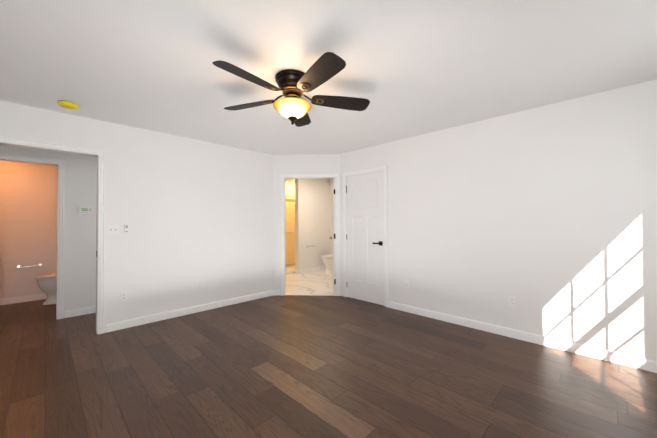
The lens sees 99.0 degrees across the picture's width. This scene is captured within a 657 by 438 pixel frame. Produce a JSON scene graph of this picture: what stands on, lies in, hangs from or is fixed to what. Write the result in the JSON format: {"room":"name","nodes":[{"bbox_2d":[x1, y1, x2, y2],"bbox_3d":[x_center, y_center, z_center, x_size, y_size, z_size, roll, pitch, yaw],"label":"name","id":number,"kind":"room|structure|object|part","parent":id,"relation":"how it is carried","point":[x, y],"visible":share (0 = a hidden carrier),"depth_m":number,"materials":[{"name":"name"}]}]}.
{"room":"empty bedroom","nodes":[
{"label":"empty bedroom","id":0,"kind":"room"},
{"bbox_2d":[0,160,56,298],"bbox_3d":[-5.695,0.109,3.943,0.120,2.475,3.940,-1,-1,45],"label":"wall","id":1,"kind":"structure","parent":0,"point":[28,214],"depth_m":4.60,"materials":[{"name":"paint"}]},
{"bbox_2d":[17,264,42,267],"bbox_3d":[-4.896,0.772,4.603,0.072,0.044,0.294,-1,-1,45],"label":"towel bar","id":2,"kind":"object","parent":1,"relation":"attached to","point":[19,266],"visible":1,"depth_m":4.56,"materials":[{"name":"silver metal"}]},
{"bbox_2d":[0,145,96,317],"bbox_3d":[-4.283,0.094,3.166,0.120,2.475,4.820,-1,-1,45],"label":"wall","id":3,"kind":"structure","parent":0,"point":[79,271],"depth_m":3.89,"materials":[{"name":"paint"}]},
{"bbox_2d":[78,206,92,213],"bbox_3d":[-3.414,-0.122,3.943,0.028,0.104,0.152,-1,-1,45],"label":"thermostat","id":4,"kind":"object","parent":3,"relation":"attached to","point":[84,210],"visible":0.98,"depth_m":3.93,"materials":[{"name":"white plastic"}]},
{"bbox_2d":[0,100,272,332],"bbox_3d":[-3.129,0.086,2.854,0.120,2.475,6.240,-1,-1,45],"label":"wall","id":5,"kind":"structure","parent":0,"point":[192,213],"depth_m":3.79,"materials":[{"name":"paint"}]},
{"bbox_2d":[107,225,118,234],"bbox_3d":[-2.557,0.127,3.335,0.016,0.116,0.116,-1,-1,45],"label":"double light switch","id":6,"kind":"object","parent":5,"relation":"attached to","point":[112,229],"visible":1,"depth_m":3.33,"materials":[{"name":"white plastic"}]},
{"bbox_2d":[120,291,126,300],"bbox_3d":[-2.482,0.937,3.402,0.008,0.114,0.070,-1,-1,45],"label":"electrical outlet","id":7,"kind":"object","parent":5,"relation":"attached to","point":[123,296],"visible":1,"depth_m":3.40,"materials":[{"name":"white plastic"}]},
{"bbox_2d":[124,224,128,232],"bbox_3d":[-2.466,0.117,3.424,0.020,0.116,0.048,-1,-1,45],"label":"switch","id":8,"kind":"object","parent":5,"relation":"attached to","point":[126,228],"visible":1,"depth_m":3.42,"materials":[{"name":"white plastic"}]},
{"bbox_2d":[200,280,204,287],"bbox_3d":[-1.825,0.943,4.061,0.016,0.114,0.070,-1,-1,45],"label":"electrical outlet","id":9,"kind":"object","parent":5,"relation":"attached to","point":[202,283],"visible":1,"depth_m":4.06,"materials":[{"name":"white plastic"}]},
{"bbox_2d":[221,277,225,284],"bbox_3d":[-1.607,0.945,4.287,0.008,0.114,0.070,-1,-1,45],"label":"electrical outlet","id":10,"kind":"object","parent":5,"relation":"attached to","point":[223,280],"visible":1,"depth_m":4.29,"materials":[{"name":"white plastic"}]},
{"bbox_2d":[0,136,656,372],"bbox_3d":[-1.305,0.252,2.954,7.510,2.129,8.710,-1,-1,45],"label":"trim","id":11,"kind":"structure","parent":5,"relation":"attached to","point":[597,353],"depth_m":3.69,"materials":[{"name":"white paint"}]},
{"bbox_2d":[286,180,294,264],"bbox_3d":[-1.659,0.138,7.525,0.120,2.475,2.950,-1,-1,45],"label":"wall tile","id":12,"kind":"structure","parent":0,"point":[290,226],"depth_m":8.02,"materials":[{"name":"beige tile"}]},
{"bbox_2d":[273,154,340,295],"bbox_3d":[-0.380,0.101,4.980,1.189,2.475,0.120,0,-1,2],"label":"wall","id":13,"kind":"structure","parent":0,"point":[309,164],"depth_m":4.93,"materials":[{"name":"paint"}]},
{"bbox_2d":[329,179,335,292],"bbox_3d":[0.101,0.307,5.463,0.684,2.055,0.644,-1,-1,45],"label":"door","id":14,"kind":"structure","parent":13,"relation":"in","point":[333,238],"depth_m":5.03,"materials":[{"name":"white paint"}]},
{"bbox_2d":[285,270,335,295],"bbox_3d":[-0.523,1.355,6.391,3.162,0.004,2.810,-1,-1,45],"label":"floor","id":15,"kind":"structure","parent":0,"point":[315,283],"depth_m":5.76,"materials":[{"name":"white tile"}]},
{"bbox_2d":[286,264,294,273],"bbox_3d":[-1.303,1.317,7.177,0.810,0.096,2.630,-1,-1,45],"label":"shower base","id":16,"kind":"object","parent":15,"relation":"on","point":[290,268],"visible":0.15,"depth_m":7.18,"materials":[{"name":"white ceramic"}]},
{"bbox_2d":[321,241,331,273],"bbox_3d":[0.123,0.972,7.124,0.472,0.782,0.735,-1,-1,45],"label":"toilet","id":17,"kind":"object","parent":15,"relation":"on","point":[327,260],"visible":0.31,"depth_m":6.89,"materials":[{"name":"white ceramic"}]},
{"bbox_2d":[295,179,329,269],"bbox_3d":[-0.393,0.131,7.384,0.120,2.475,1.130,-1,-1,45],"label":"wall","id":18,"kind":"structure","parent":0,"point":[312,213],"depth_m":7.26,"materials":[{"name":"paint"}]},
{"bbox_2d":[0,295,656,437],"bbox_3d":[-1.438,1.376,3.632,8.980,0.100,9.740,-1,-1,45],"label":"floor","id":19,"kind":"structure","parent":0,"point":[304,366],"depth_m":2.27,"materials":[{"name":"brown wood"}]},
{"bbox_2d":[35,273,56,304],"bbox_3d":[-4.318,0.959,4.639,0.472,0.782,0.735,-1,-1,45],"label":"toilet","id":20,"kind":"object","parent":19,"relation":"on","point":[46,283],"visible":0.33,"depth_m":4.40,"materials":[{"name":"white ceramic"}]},
{"bbox_2d":[0,0,656,180],"bbox_3d":[-1.449,-1.199,3.664,8.980,0.100,9.740,-1,-1,45],"label":"ceiling","id":21,"kind":"structure","parent":0,"point":[412,68],"depth_m":2.07,"materials":[{"name":"paint"}]},
{"bbox_2d":[57,101,79,109],"bbox_3d":[-2.604,-1.135,2.810,0.175,0.040,0.175,-1,-1,45],"label":"smoke detector","id":22,"kind":"object","parent":21,"relation":"attached to","point":[68,105],"visible":0.98,"depth_m":2.78,"materials":[{"name":"yellow plastic"}]},
{"bbox_2d":[212,52,369,126],"bbox_3d":[-0.312,-0.974,2.292,1.302,0.392,1.277,-1,-1,45],"label":"fan","id":23,"kind":"object","parent":21,"relation":"hanging from","point":[292,106],"visible":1,"depth_m":2.22,"materials":[{"name":"brown wood"}]},
{"bbox_3d":[-0.298,-0.890,2.327,0.316,0.103,0.316,-1,-1,45],"label":"lamp shade","id":24,"kind":"part","parent":23,"relation":"part of","materials":[{"name":"white glass"}]},
{"bbox_3d":[-0.306,-0.974,2.311,0.534,0.392,0.524,-1,-1,45],"label":"motor","id":25,"kind":"part","parent":23,"relation":"part of","materials":[{"name":"brown metal"}]},
{"bbox_2d":[330,178,335,253],"bbox_3d":[0.487,0.127,7.392,3.120,2.475,0.120,-1,-1,45],"label":"wall","id":26,"kind":"structure","parent":0,"point":[331,180],"depth_m":7.73,"materials":[{"name":"paint"}]},
{"bbox_2d":[340,79,656,360],"bbox_3d":[1.743,0.073,3.464,4.190,2.475,0.120,-1,-1,45],"label":"wall","id":27,"kind":"structure","parent":0,"point":[546,216],"depth_m":2.93,"materials":[{"name":"paint"}]},
{"bbox_2d":[346,171,384,305],"bbox_3d":[0.593,0.294,4.546,0.767,2.055,0.139,-1,-1,45],"label":"closet door","id":28,"kind":"structure","parent":27,"relation":"in","point":[365,244],"depth_m":4.51,"materials":[{"name":"white paint"}]},
{"bbox_2d":[405,280,408,287],"bbox_3d":[1.114,0.923,3.988,0.070,0.114,0.008,-1,-1,45],"label":"electrical outlet","id":29,"kind":"object","parent":27,"relation":"attached to","point":[406,283],"visible":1,"depth_m":3.98,"materials":[{"name":"white plastic"}]},
{"bbox_2d":[508,296,515,306],"bbox_3d":[2.021,0.908,3.092,0.070,0.114,0.008,-1,-1,45],"label":"electrical outlet","id":30,"kind":"object","parent":27,"relation":"attached to","point":[511,301],"visible":1,"depth_m":3.09,"materials":[{"name":"white plastic"}]}
]}

